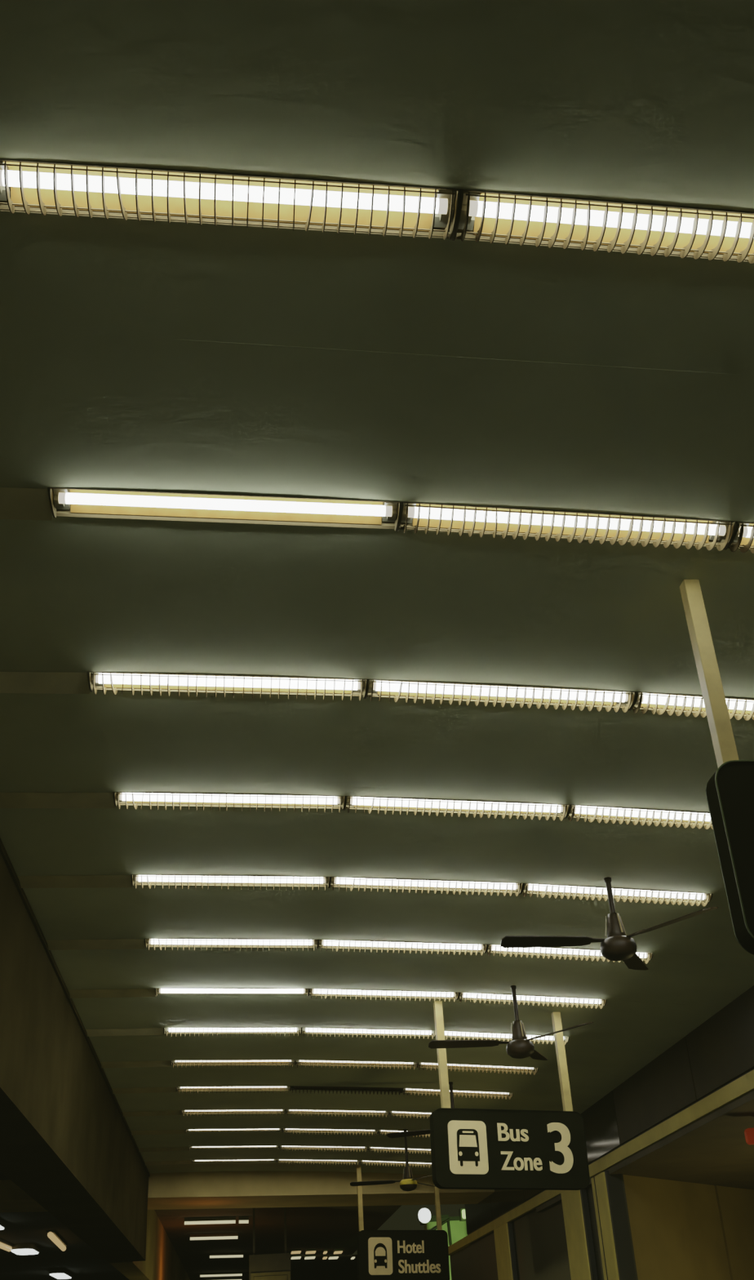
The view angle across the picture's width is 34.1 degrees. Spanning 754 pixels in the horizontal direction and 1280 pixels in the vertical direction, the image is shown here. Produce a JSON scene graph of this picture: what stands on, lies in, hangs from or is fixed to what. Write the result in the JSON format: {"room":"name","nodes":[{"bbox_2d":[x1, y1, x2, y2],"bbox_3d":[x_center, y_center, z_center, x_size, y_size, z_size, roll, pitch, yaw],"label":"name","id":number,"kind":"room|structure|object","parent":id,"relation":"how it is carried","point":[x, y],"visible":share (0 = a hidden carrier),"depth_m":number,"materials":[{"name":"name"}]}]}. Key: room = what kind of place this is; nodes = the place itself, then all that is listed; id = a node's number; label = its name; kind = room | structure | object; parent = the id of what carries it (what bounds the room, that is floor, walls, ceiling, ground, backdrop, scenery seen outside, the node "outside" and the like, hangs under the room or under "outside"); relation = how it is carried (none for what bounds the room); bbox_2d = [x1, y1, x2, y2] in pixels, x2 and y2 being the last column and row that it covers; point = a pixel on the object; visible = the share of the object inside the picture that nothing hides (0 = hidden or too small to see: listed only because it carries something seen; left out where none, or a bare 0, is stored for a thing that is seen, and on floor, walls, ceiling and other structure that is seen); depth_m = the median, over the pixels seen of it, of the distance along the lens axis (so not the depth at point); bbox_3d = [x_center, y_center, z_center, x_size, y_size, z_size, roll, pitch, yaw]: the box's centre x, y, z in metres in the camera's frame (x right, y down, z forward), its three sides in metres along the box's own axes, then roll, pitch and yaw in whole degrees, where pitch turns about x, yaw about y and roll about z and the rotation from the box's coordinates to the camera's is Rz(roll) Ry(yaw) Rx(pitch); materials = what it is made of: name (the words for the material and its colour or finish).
{"room":"bus station","nodes":[
{"label":"bus station","id":0,"kind":"room"},
{"bbox_2d":[0,1171,128,1279],"bbox_3d":[-10.971,12.505,25.795,12.040,0.200,65.000,0,-31,-6],"label":"ceiling","id":1,"kind":"structure","parent":0,"point":[79,1259],"depth_m":31.34,"materials":[{"name":"paint"}]},
{"bbox_2d":[0,1218,5,1230],"bbox_3d":[-7.487,11.437,24.023,0.320,0.125,0.900,0,-31,-6],"label":"light","id":2,"kind":"object","parent":1,"relation":"attached to","point":[2,1224],"visible":1,"depth_m":24.04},
{"bbox_2d":[0,1238,13,1251],"bbox_3d":[-8.370,13.301,27.081,0.160,0.149,2.702,-1,-30,-5],"label":"light","id":3,"kind":"object","parent":1,"relation":"attached to","point":[4,1245],"visible":1,"depth_m":27.64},
{"bbox_2d":[11,1243,39,1254],"bbox_3d":[-8.274,14.333,28.875,0.540,0.125,1.500,0,-31,-6],"label":"light","id":4,"kind":"object","parent":1,"relation":"attached to","point":[18,1249],"visible":0.98,"depth_m":28.41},
{"bbox_2d":[46,1229,67,1251],"bbox_3d":[-7.143,13.431,27.436,0.160,0.149,3.402,1,-31,-8],"label":"light","id":5,"kind":"object","parent":1,"relation":"attached to","point":[52,1235],"visible":1,"depth_m":26.98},
{"bbox_2d":[48,1268,72,1279],"bbox_3d":[-9.323,18.704,36.209,0.440,0.125,2.400,0,-31,-6],"label":"light","id":6,"kind":"object","parent":1,"relation":"attached to","point":[60,1273],"visible":1,"depth_m":35.59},
{"bbox_2d":[0,837,150,1262],"bbox_3d":[-2.672,2.827,8.768,0.568,1.244,24.400,0,-31,-6],"label":"wall","id":7,"kind":"structure","parent":0,"point":[67,1141],"depth_m":9.96,"materials":[{"name":"concrete"}]},
{"bbox_2d":[0,487,53,519],"bbox_3d":[-1.544,-0.496,4.418,0.717,0.039,0.152,0,-31,-6],"label":"trim","id":8,"kind":"structure","parent":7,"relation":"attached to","point":[19,504],"depth_m":4.45,"materials":[{"name":"paint"}]},
{"bbox_2d":[0,671,90,693],"bbox_3d":[-1.677,0.193,5.578,0.717,0.039,0.152,0,-31,-6],"label":"trim","id":9,"kind":"structure","parent":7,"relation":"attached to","point":[37,682],"depth_m":5.59,"materials":[{"name":"paint"}]},
{"bbox_2d":[0,792,115,808],"bbox_3d":[-1.809,0.880,6.734,0.717,0.039,0.152,0,-31,-6],"label":"trim","id":10,"kind":"structure","parent":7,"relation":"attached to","point":[7,800],"depth_m":6.74,"materials":[{"name":"paint"}]},
{"bbox_2d":[17,875,132,888],"bbox_3d":[-1.937,1.545,7.854,0.717,0.039,0.152,0,-31,-6],"label":"trim","id":11,"kind":"structure","parent":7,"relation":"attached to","point":[57,881],"depth_m":7.85,"materials":[{"name":"paint"}]},
{"bbox_2d":[46,938,145,950],"bbox_3d":[-2.070,2.235,9.016,0.717,0.039,0.152,0,-31,-6],"label":"trim","id":12,"kind":"structure","parent":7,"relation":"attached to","point":[119,944],"depth_m":9.02,"materials":[{"name":"paint"}]},
{"bbox_2d":[68,988,155,998],"bbox_3d":[-2.203,2.931,10.187,0.717,0.039,0.152,0,-31,-6],"label":"trim","id":13,"kind":"structure","parent":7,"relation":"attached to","point":[126,993],"depth_m":10.19,"materials":[{"name":"paint"}]},
{"bbox_2d":[85,1027,164,1036],"bbox_3d":[-2.338,3.628,11.361,0.717,0.039,0.152,0,-31,-6],"label":"trim","id":14,"kind":"structure","parent":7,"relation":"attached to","point":[153,1031],"depth_m":11.36,"materials":[{"name":"paint"}]},
{"bbox_2d":[100,1060,170,1067],"bbox_3d":[-2.474,4.338,12.556,0.717,0.039,0.152,0,-31,-6],"label":"trim","id":15,"kind":"structure","parent":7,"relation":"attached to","point":[157,1063],"depth_m":12.56,"materials":[{"name":"paint"}]},
{"bbox_2d":[111,1086,176,1093],"bbox_3d":[-2.608,5.034,13.727,0.717,0.039,0.152,0,-31,-6],"label":"trim","id":16,"kind":"structure","parent":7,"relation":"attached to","point":[142,1090],"depth_m":13.73,"materials":[{"name":"paint"}]},
{"bbox_2d":[122,1110,181,1116],"bbox_3d":[-2.749,5.769,14.964,0.717,0.039,0.152,0,-31,-6],"label":"trim","id":17,"kind":"structure","parent":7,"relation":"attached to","point":[170,1112],"depth_m":14.96,"materials":[{"name":"paint"}]},
{"bbox_2d":[130,1129,185,1135],"bbox_3d":[-2.885,6.476,16.154,0.717,0.039,0.152,0,-31,-6],"label":"trim","id":18,"kind":"structure","parent":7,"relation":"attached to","point":[157,1131],"depth_m":16.15,"materials":[{"name":"paint"}]},
{"bbox_2d":[138,1146,189,1151],"bbox_3d":[-3.028,7.217,17.402,0.717,0.039,0.152,0,-31,-6],"label":"trim","id":19,"kind":"structure","parent":7,"relation":"attached to","point":[166,1148],"depth_m":17.40,"materials":[{"name":"paint"}]},
{"bbox_2d":[144,1160,191,1164],"bbox_3d":[-3.158,7.889,18.534,0.717,0.039,0.152,0,-31,-6],"label":"trim","id":20,"kind":"structure","parent":7,"relation":"attached to","point":[188,1162],"depth_m":18.54,"materials":[{"name":"paint"}]},
{"bbox_2d":[110,1209,190,1279],"bbox_3d":[-5.954,19.351,36.562,0.340,1.255,40.598,0,-31,-6],"label":"wall","id":21,"kind":"structure","parent":0,"point":[162,1262],"depth_m":24.45,"materials":[{"name":"paint"}]},
{"bbox_2d":[0,1160,494,1212],"bbox_3d":[-4.727,9.062,20.081,13.150,0.695,1.700,0,-31,-6],"label":"beam","id":22,"kind":"structure","parent":21,"relation":"attached to","point":[206,1189],"depth_m":19.75,"materials":[{"name":"concrete"}]},
{"bbox_2d":[155,1204,401,1279],"bbox_3d":[-3.583,19.330,37.808,4.850,0.216,38.950,0,-31,-6],"label":"ceiling","id":23,"kind":"structure","parent":0,"point":[319,1228],"depth_m":29.06,"materials":[{"name":"paint"}]},
{"bbox_2d":[184,1217,235,1224],"bbox_3d":[-3.462,12.047,25.465,1.050,0.121,0.100,1,-31,-6],"label":"light","id":24,"kind":"object","parent":23,"relation":"attached to","point":[209,1220],"visible":1,"depth_m":25.43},
{"bbox_2d":[190,1232,238,1239],"bbox_3d":[-3.784,13.852,28.505,1.100,0.121,0.100,1,-31,-6],"label":"light","id":25,"kind":"object","parent":23,"relation":"attached to","point":[208,1236],"visible":1,"depth_m":28.47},
{"bbox_2d":[200,1271,242,1276],"bbox_3d":[-5.050,20.562,39.801,1.350,0.121,0.100,1,-31,-6],"label":"light","id":26,"kind":"object","parent":23,"relation":"attached to","point":[221,1273],"visible":1,"depth_m":39.77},
{"bbox_2d":[205,1277,241,1279],"bbox_3d":[-5.274,21.986,42.202,1.250,0.121,0.100,1,-31,-6],"label":"light","id":27,"kind":"object","parent":23,"relation":"attached to","point":[215,1278],"visible":1,"depth_m":42.18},
{"bbox_2d":[209,1252,243,1257],"bbox_3d":[-4.073,16.653,33.236,0.900,0.121,0.100,1,-31,-6],"label":"light","id":28,"kind":"object","parent":23,"relation":"attached to","point":[229,1255],"visible":1,"depth_m":33.20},
{"bbox_2d":[239,1217,248,1223],"bbox_3d":[-2.771,12.065,25.533,0.204,0.127,0.100,0,-31,-6],"label":"light","id":29,"kind":"object","parent":23,"relation":"attached to","point":[242,1220],"visible":1,"depth_m":25.50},
{"bbox_2d":[248,1207,291,1279],"bbox_3d":[-2.034,11.591,23.307,0.780,1.615,0.095,0,-31,-6],"label":"board","id":30,"kind":"object","parent":23,"relation":"hanging from","point":[266,1266],"visible":0.85,"depth_m":23.16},
{"bbox_2d":[290,1248,301,1253],"bbox_3d":[-2.167,16.347,32.832,0.260,0.080,0.600,0,-31,-6],"label":"recessed light","id":31,"kind":"object","parent":23,"relation":"in","point":[293,1251],"visible":1,"depth_m":32.59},
{"bbox_2d":[291,1250,301,1253],"bbox_3d":[-2.166,16.369,32.820,0.247,0.030,0.560,0,-31,-6],"label":"diffuser","id":32,"kind":"object","parent":31,"relation":"attached to","point":[292,1251],"depth_m":32.60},
{"bbox_2d":[290,1254,301,1259],"bbox_3d":[-2.273,17.303,34.441,0.273,0.080,0.600,0,-31,-6],"label":"recessed light","id":33,"kind":"object","parent":23,"relation":"in","point":[293,1256],"visible":1,"depth_m":34.20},
{"bbox_2d":[291,1256,301,1259],"bbox_3d":[-2.272,17.325,34.428,0.260,0.030,0.560,0,-31,-6],"label":"diffuser","id":34,"kind":"object","parent":33,"relation":"attached to","point":[292,1257],"depth_m":34.20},
{"bbox_2d":[304,1254,315,1259],"bbox_3d":[-1.881,17.285,34.406,0.292,0.080,0.600,0,-31,-6],"label":"recessed light","id":35,"kind":"object","parent":23,"relation":"in","point":[306,1256],"visible":1,"depth_m":34.16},
{"bbox_2d":[304,1256,315,1259],"bbox_3d":[-1.879,17.306,34.393,0.277,0.030,0.560,0,-31,-6],"label":"diffuser","id":36,"kind":"object","parent":35,"relation":"attached to","point":[305,1257],"depth_m":34.18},
{"bbox_2d":[305,1248,316,1253],"bbox_3d":[-1.772,16.333,32.803,0.263,0.080,0.600,0,-31,-6],"label":"recessed light","id":37,"kind":"object","parent":23,"relation":"in","point":[308,1251],"visible":1,"depth_m":32.56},
{"bbox_2d":[305,1250,315,1253],"bbox_3d":[-1.771,16.354,32.790,0.250,0.030,0.560,0,-31,-6],"label":"diffuser","id":38,"kind":"object","parent":37,"relation":"attached to","point":[306,1251],"depth_m":32.59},
{"bbox_2d":[322,1254,327,1259],"bbox_3d":[-1.455,17.236,34.297,0.104,0.080,0.600,0,-31,-6],"label":"recessed light","id":39,"kind":"object","parent":23,"relation":"in","point":[325,1256],"visible":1,"depth_m":34.10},
{"bbox_2d":[328,1254,338,1259],"bbox_3d":[-1.215,17.213,34.260,0.257,0.080,0.600,0,-31,-6],"label":"recessed light","id":40,"kind":"object","parent":23,"relation":"in","point":[331,1256],"visible":1,"depth_m":34.02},
{"bbox_2d":[328,1256,338,1259],"bbox_3d":[-1.213,17.235,34.248,0.244,0.030,0.560,0,-31,-6],"label":"diffuser","id":41,"kind":"object","parent":40,"relation":"attached to","point":[330,1257],"depth_m":34.06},
{"bbox_2d":[333,1248,342,1253],"bbox_3d":[-1.036,16.259,32.652,0.215,0.080,0.600,0,-31,-6],"label":"recessed light","id":42,"kind":"object","parent":23,"relation":"in","point":[335,1251],"visible":1,"depth_m":32.41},
{"bbox_2d":[333,1250,342,1253],"bbox_3d":[-1.034,16.281,32.639,0.204,0.030,0.560,0,-31,-6],"label":"diffuser","id":43,"kind":"object","parent":42,"relation":"attached to","point":[335,1251],"depth_m":32.43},
{"bbox_2d":[327,1254,357,1279],"bbox_3d":[-7.143,30.469,53.721,26.000,5.800,0.300,0,-31,-6],"label":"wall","id":44,"kind":"structure","parent":0,"point":[348,1270],"depth_m":55.38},
{"bbox_2d":[0,0,753,1174],"bbox_3d":[0.222,2.429,9.364,6.350,0.421,24.450,0,-31,-6],"label":"ceiling","id":45,"kind":"structure","parent":0,"point":[642,101],"depth_m":4.73,"materials":[{"name":"paint"}]},
{"bbox_2d":[48,487,401,531],"bbox_3d":[-0.551,-0.504,4.537,1.269,0.112,0.165,2,-31,-6],"label":"fluorescent light","id":46,"kind":"object","parent":45,"relation":"hanging from","point":[64,502],"visible":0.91,"depth_m":4.54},
{"bbox_2d":[88,671,368,701],"bbox_3d":[-0.683,0.195,5.690,1.269,0.136,0.165,2,-31,-6],"label":"fluorescent light","id":47,"kind":"object","parent":45,"relation":"hanging from","point":[114,682],"visible":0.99,"depth_m":5.66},
{"bbox_2d":[113,791,345,813],"bbox_3d":[-0.815,0.882,6.846,1.269,0.136,0.165,2,-31,-6],"label":"fluorescent light","id":48,"kind":"object","parent":45,"relation":"hanging from","point":[135,799],"visible":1,"depth_m":6.81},
{"bbox_2d":[0,159,461,240],"bbox_3d":[-0.414,-1.204,3.335,1.269,0.136,0.165,2,-31,-6],"label":"fluorescent light","id":49,"kind":"object","parent":45,"relation":"hanging from","point":[44,188],"visible":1,"depth_m":3.33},
{"bbox_2d":[131,874,330,890],"bbox_3d":[-0.943,1.548,7.967,1.269,0.136,0.165,2,-31,-6],"label":"fluorescent light","id":50,"kind":"object","parent":45,"relation":"hanging from","point":[169,880],"visible":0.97,"depth_m":7.93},
{"bbox_2d":[145,937,318,951],"bbox_3d":[-1.076,2.237,9.128,1.269,0.136,0.165,2,-31,-6],"label":"fluorescent light","id":51,"kind":"object","parent":45,"relation":"hanging from","point":[233,943],"visible":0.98,"depth_m":9.09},
{"bbox_2d":[155,987,309,995],"bbox_3d":[-1.210,2.923,10.305,1.269,0.112,0.165,2,-31,-6],"label":"fluorescent light","id":52,"kind":"object","parent":45,"relation":"hanging from","point":[158,990],"visible":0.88,"depth_m":10.26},
{"bbox_2d":[164,1026,301,1036],"bbox_3d":[-1.344,3.631,11.473,1.269,0.136,0.165,2,-31,-6],"label":"fluorescent light","id":53,"kind":"object","parent":45,"relation":"hanging from","point":[197,1029],"visible":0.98,"depth_m":11.43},
{"bbox_2d":[170,1059,295,1067],"bbox_3d":[-1.481,4.341,12.668,1.269,0.136,0.165,2,-31,-6],"label":"fluorescent light","id":54,"kind":"object","parent":45,"relation":"hanging from","point":[215,1062],"visible":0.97,"depth_m":12.67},
{"bbox_2d":[176,1085,290,1093],"bbox_3d":[-1.615,5.036,13.839,1.269,0.136,0.165,2,-31,-6],"label":"fluorescent light","id":55,"kind":"object","parent":45,"relation":"hanging from","point":[179,1089],"visible":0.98,"depth_m":13.82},
{"bbox_2d":[181,1109,285,1116],"bbox_3d":[-1.756,5.771,15.076,1.269,0.136,0.165,2,-31,-6],"label":"fluorescent light","id":56,"kind":"object","parent":45,"relation":"hanging from","point":[201,1112],"visible":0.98,"depth_m":15.07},
{"bbox_2d":[185,1128,282,1133],"bbox_3d":[-1.892,6.468,16.272,1.269,0.112,0.165,2,-31,-6],"label":"fluorescent light","id":57,"kind":"object","parent":45,"relation":"hanging from","point":[230,1129],"visible":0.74,"depth_m":16.27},
{"bbox_2d":[189,1145,279,1150],"bbox_3d":[-2.035,7.209,17.520,1.269,0.112,0.165,2,-31,-6],"label":"fluorescent light","id":58,"kind":"object","parent":45,"relation":"hanging from","point":[242,1146],"visible":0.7,"depth_m":17.51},
{"bbox_2d":[191,1159,276,1163],"bbox_3d":[-2.164,7.881,18.652,1.269,0.112,0.165,2,-31,-6],"label":"fluorescent light","id":59,"kind":"object","parent":45,"relation":"hanging from","point":[221,1160],"visible":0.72,"depth_m":18.65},
{"bbox_2d":[276,1159,359,1164],"bbox_3d":[-0.900,7.941,18.761,1.271,0.202,0.165,0,-31,-6],"label":"fluorescent light","id":60,"kind":"object","parent":45,"relation":"hanging from","point":[333,1162],"visible":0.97,"depth_m":18.76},
{"bbox_2d":[279,1145,368,1151],"bbox_3d":[-0.770,7.269,17.629,1.271,0.202,0.165,0,-31,-6],"label":"fluorescent light","id":61,"kind":"object","parent":45,"relation":"hanging from","point":[291,1147],"visible":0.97,"depth_m":17.61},
{"bbox_2d":[282,1128,377,1135],"bbox_3d":[-0.628,6.527,16.381,1.271,0.202,0.165,0,-31,-6],"label":"fluorescent light","id":62,"kind":"object","parent":45,"relation":"hanging from","point":[284,1130],"visible":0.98,"depth_m":16.37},
{"bbox_2d":[285,1109,389,1117],"bbox_3d":[-0.492,5.821,15.191,1.271,0.202,0.165,0,-31,-6],"label":"fluorescent light","id":63,"kind":"object","parent":45,"relation":"hanging from","point":[325,1112],"visible":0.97,"depth_m":15.19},
{"bbox_2d":[289,1085,402,1094],"bbox_3d":[-0.350,5.086,13.954,1.271,0.202,0.165,0,-31,-6],"label":"fluorescent light","id":64,"kind":"object","parent":45,"relation":"hanging from","point":[322,1089],"visible":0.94,"depth_m":13.95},
{"bbox_2d":[295,1059,417,1070],"bbox_3d":[-0.216,4.390,12.783,1.271,0.202,0.165,0,-31,-6],"label":"fluorescent light","id":65,"kind":"object","parent":45,"relation":"hanging from","point":[300,1062],"visible":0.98,"depth_m":12.78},
{"bbox_2d":[301,1027,435,1039],"bbox_3d":[-0.080,3.680,11.588,1.271,0.202,0.165,0,-31,-6],"label":"fluorescent light","id":66,"kind":"object","parent":45,"relation":"hanging from","point":[331,1031],"visible":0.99,"depth_m":11.55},
{"bbox_2d":[308,988,459,1001],"bbox_3d":[0.054,2.983,10.414,1.271,0.202,0.165,0,-31,-6],"label":"fluorescent light","id":67,"kind":"object","parent":45,"relation":"hanging from","point":[317,992],"visible":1,"depth_m":10.37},
{"bbox_2d":[350,1128,435,1191],"bbox_3d":[0.237,6.808,16.070,1.205,0.754,1.345,0,-31,-6],"label":"ceiling fan","id":68,"kind":"object","parent":45,"relation":"hanging from","point":[408,1184],"visible":0.99,"depth_m":15.93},
{"bbox_2d":[360,1160,431,1168],"bbox_3d":[0.367,8.016,18.861,1.270,0.231,0.165,0,-31,-6],"label":"fluorescent light","id":69,"kind":"object","parent":45,"relation":"hanging from","point":[372,1162],"visible":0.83,"depth_m":18.84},
{"bbox_2d":[367,1146,431,1154],"bbox_3d":[0.496,7.344,17.730,1.270,0.231,0.165,0,-31,-6],"label":"fluorescent light","id":70,"kind":"object","parent":45,"relation":"hanging from","point":[382,1148],"visible":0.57,"depth_m":17.69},
{"bbox_2d":[317,939,487,955],"bbox_3d":[0.188,2.287,9.243,1.271,0.202,0.165,0,-31,-6],"label":"fluorescent light","id":71,"kind":"object","parent":45,"relation":"hanging from","point":[332,944],"visible":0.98,"depth_m":9.21,"materials":[{"name":"plastic"}]},
{"bbox_2d":[355,1164,449,1279],"bbox_3d":[0.387,9.028,18.898,1.430,1.742,0.104,7,-32,-14],"label":"sign","id":72,"kind":"object","parent":45,"relation":"hanging from","point":[382,1255],"visible":0.99,"depth_m":18.68,"materials":[{"name":"metal"}]},
{"bbox_2d":[377,1129,430,1137],"bbox_3d":[0.639,6.602,16.482,1.270,0.231,0.165,0,-31,-6],"label":"fluorescent light","id":73,"kind":"object","parent":45,"relation":"hanging from","point":[380,1131],"visible":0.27,"depth_m":16.43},
{"bbox_2d":[388,1111,431,1119],"bbox_3d":[0.775,5.895,15.291,1.270,0.231,0.165,0,-31,-6],"label":"fluorescent light","id":74,"kind":"object","parent":45,"relation":"hanging from","point":[424,1114],"visible":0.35,"depth_m":15.24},
{"bbox_2d":[386,1081,454,1137],"bbox_3d":[0.789,5.108,13.357,1.328,0.609,1.269,0,-31,-6],"label":"ceiling fan","id":75,"kind":"object","parent":45,"relation":"hanging from","point":[395,1135],"visible":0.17,"depth_m":13.47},
{"bbox_2d":[328,876,524,896],"bbox_3d":[0.321,1.597,8.082,1.271,0.202,0.165,0,-31,-6],"label":"fluorescent light","id":76,"kind":"object","parent":45,"relation":"hanging from","point":[408,884],"visible":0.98,"depth_m":8.05,"materials":[{"name":"plastic"}]},
{"bbox_2d":[343,795,569,821],"bbox_3d":[0.449,0.931,6.961,1.271,0.202,0.165,0,-31,-6],"label":"fluorescent light","id":77,"kind":"object","parent":45,"relation":"hanging from","point":[495,808],"visible":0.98,"depth_m":6.93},
{"bbox_2d":[401,1088,513,1099],"bbox_3d":[0.916,5.160,14.054,1.270,0.231,0.165,0,-31,-6],"label":"fluorescent light","id":78,"kind":"object","parent":45,"relation":"hanging from","point":[484,1094],"visible":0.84,"depth_m":14.04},
{"bbox_2d":[174,339,741,375],"bbox_3d":[0.272,-0.888,3.865,1.800,0.080,0.006,0,-31,-6],"label":"trim","id":79,"kind":"structure","parent":45,"relation":"attached to","point":[175,340],"depth_m":3.86,"materials":[{"name":"concrete"}]},
{"bbox_2d":[417,1062,538,1075],"bbox_3d":[1.050,4.465,12.884,1.270,0.231,0.165,0,-31,-6],"label":"fluorescent light","id":80,"kind":"object","parent":45,"relation":"hanging from","point":[420,1064],"visible":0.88,"depth_m":12.87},
{"bbox_2d":[364,679,636,712],"bbox_3d":[0.581,0.245,5.805,1.271,0.202,0.165,0,-31,-6],"label":"fluorescent light","id":81,"kind":"object","parent":45,"relation":"hanging from","point":[513,695],"visible":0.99,"depth_m":5.78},
{"bbox_2d":[435,1031,569,1044],"bbox_3d":[1.187,3.755,11.689,1.270,0.231,0.165,0,-31,-6],"label":"fluorescent light","id":82,"kind":"object","parent":45,"relation":"hanging from","point":[455,1034],"visible":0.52,"depth_m":11.64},
{"bbox_2d":[429,1000,590,1190],"bbox_3d":[1.092,3.847,10.421,1.343,1.490,0.104,7,-32,-14],"label":"sign","id":83,"kind":"object","parent":45,"relation":"hanging from","point":[472,1148],"visible":1,"depth_m":10.17,"materials":[{"name":"metal"}]},
{"bbox_2d":[428,985,593,1060],"bbox_3d":[1.006,3.138,10.063,1.229,0.580,1.340,0,-31,-6],"label":"ceiling fan","id":84,"kind":"object","parent":45,"relation":"hanging from","point":[520,1047],"visible":1,"depth_m":9.90,"materials":[{"name":"metal"}]},
{"bbox_2d":[457,992,606,1008],"bbox_3d":[1.321,3.058,10.515,1.270,0.231,0.165,0,-31,-6],"label":"fluorescent light","id":85,"kind":"object","parent":45,"relation":"hanging from","point":[474,997],"visible":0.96,"depth_m":10.48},
{"bbox_2d":[396,502,737,551],"bbox_3d":[0.714,-0.444,4.646,1.271,0.203,0.165,0,-31,-6],"label":"fluorescent light","id":86,"kind":"object","parent":45,"relation":"hanging from","point":[591,526],"visible":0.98,"depth_m":4.63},
{"bbox_2d":[484,944,653,964],"bbox_3d":[1.455,2.362,9.343,1.270,0.231,0.165,0,-31,-6],"label":"fluorescent light","id":87,"kind":"object","parent":45,"relation":"hanging from","point":[548,952],"visible":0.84,"depth_m":9.30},
{"bbox_2d":[452,189,753,263],"bbox_3d":[0.851,-1.154,3.450,1.271,0.203,0.165,0,-31,-6],"label":"fluorescent light","id":88,"kind":"object","parent":45,"relation":"hanging from","point":[550,221],"visible":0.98,"depth_m":3.42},
{"bbox_2d":[500,877,718,969],"bbox_3d":[1.361,1.785,7.827,1.220,0.532,1.342,0,-31,-6],"label":"ceiling fan","id":89,"kind":"object","parent":45,"relation":"hanging from","point":[618,946],"visible":1,"depth_m":7.68,"materials":[{"name":"metal"}]},
{"bbox_2d":[520,883,712,906],"bbox_3d":[1.588,1.672,8.182,1.270,0.231,0.165,0,-31,-6],"label":"fluorescent light","id":90,"kind":"object","parent":45,"relation":"hanging from","point":[600,892],"visible":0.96,"depth_m":8.14,"materials":[{"name":"plastic"}]},
{"bbox_2d":[564,804,713,829],"bbox_3d":[1.716,1.006,7.062,1.270,0.231,0.165,0,-31,-6],"label":"fluorescent light","id":91,"kind":"object","parent":45,"relation":"hanging from","point":[699,820],"visible":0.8,"depth_m":7.01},
{"bbox_2d":[628,691,753,720],"bbox_3d":[1.848,0.319,5.906,1.270,0.231,0.165,0,-31,-6],"label":"fluorescent light","id":92,"kind":"object","parent":45,"relation":"hanging from","point":[660,703],"visible":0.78,"depth_m":5.84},
{"bbox_2d":[680,579,753,955],"bbox_3d":[1.852,0.423,4.665,1.270,1.515,0.110,0,-31,-6],"label":"sign","id":93,"kind":"object","parent":45,"relation":"hanging from","point":[730,791],"visible":1,"depth_m":4.48,"materials":[{"name":"metal"}]},
{"bbox_2d":[724,521,753,553],"bbox_3d":[1.980,-0.369,4.746,1.270,0.231,0.165,0,-31,-6],"label":"fluorescent light","id":94,"kind":"object","parent":45,"relation":"hanging from","point":[743,540],"visible":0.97,"depth_m":4.67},
{"bbox_2d":[449,985,753,1279],"bbox_3d":[3.049,5.703,10.986,0.250,4.151,30.000,0,-31,-6],"label":"wall","id":95,"kind":"structure","parent":0,"point":[541,1253],"depth_m":13.35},
{"bbox_2d":[493,1222,518,1279],"bbox_3d":[2.072,10.686,18.549,0.090,3.320,1.240,0,-31,-6],"label":"pilaster","id":96,"kind":"object","parent":95,"relation":"attached to","point":[504,1234],"visible":1,"depth_m":18.95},
{"bbox_2d":[560,1188,598,1279],"bbox_3d":[2.533,8.289,14.515,0.090,3.320,1.070,0,-31,-6],"label":"pilaster","id":97,"kind":"object","parent":95,"relation":"attached to","point":[576,1216],"visible":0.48,"depth_m":14.89,"materials":[{"name":"paint"}]},
{"bbox_2d":[448,1069,753,1255],"bbox_3d":[2.893,4.571,11.641,0.120,0.130,30.000,0,-31,-6],"label":"beam","id":98,"kind":"structure","parent":95,"relation":"attached to","point":[744,1085],"depth_m":12.54,"materials":[{"name":"metal"}]},
{"bbox_2d":[591,1171,619,1279],"bbox_3d":[2.706,7.584,13.312,0.180,3.300,0.640,0,-31,-6],"label":"trim","id":99,"kind":"structure","parent":95,"relation":"attached to","point":[600,1179],"depth_m":13.80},
{"bbox_2d":[536,1089,753,1212],"bbox_3d":[5.436,2.503,8.193,4.350,0.060,21.500,0,-31,-6],"label":"ceiling","id":100,"kind":"structure","parent":0,"point":[713,1149],"depth_m":12.79,"materials":[{"name":"paint"}]},
{"bbox_2d":[744,1128,753,1144],"bbox_3d":[3.384,4.283,10.728,0.350,0.220,0.050,0,-31,-6],"label":"exit sign","id":101,"kind":"object","parent":100,"relation":"hanging from","point":[749,1132],"visible":1,"depth_m":10.67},
{"bbox_2d":[622,1174,753,1279],"bbox_3d":[4.174,8.174,14.436,0.060,3.260,4.180,-26,-37,33],"label":"wall","id":102,"kind":"structure","parent":0,"point":[676,1226],"depth_m":14.53,"materials":[{"name":"paint"}]},
{"bbox_3d":[-3.789,16.413,24.295,26.000,0.100,65.000,0,-31,-6],"label":"floor","id":103,"kind":"structure","parent":0,"visible":0},
{"bbox_2d":[420,1216,467,1279],"bbox_3d":[1.592,14.896,26.622,1.153,4.280,0.733,0,-31,-6],"label":"pillar","id":104,"kind":"structure","parent":103,"relation":"on","point":[456,1230],"depth_m":27.35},
{"bbox_2d":[417,1207,448,1223],"bbox_3d":[1.249,12.827,27.372,0.700,0.320,0.175,0,-31,-6],"label":"light","id":105,"kind":"object","parent":104,"relation":"attached to","point":[424,1215],"visible":0.98,"depth_m":27.29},
{"bbox_2d":[458,1208,466,1221],"bbox_3d":[1.931,12.819,27.393,0.160,0.240,0.270,0,-31,-6],"label":"light","id":106,"kind":"object","parent":104,"relation":"attached to","point":[462,1211],"visible":0.63,"depth_m":27.30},
{"bbox_3d":[4.125,8.174,14.431,3.124,3.260,2.984,0,-31,-6],"label":"wall","id":107,"kind":"structure","parent":0,"visible":0},
{"bbox_2d":[604,1170,636,1279],"bbox_3d":[2.745,7.403,13.009,0.170,3.300,0.060,0,-31,-6],"label":"trim","id":108,"kind":"structure","parent":107,"relation":"attached to","point":[625,1263],"depth_m":13.53,"materials":[{"name":"metal"}]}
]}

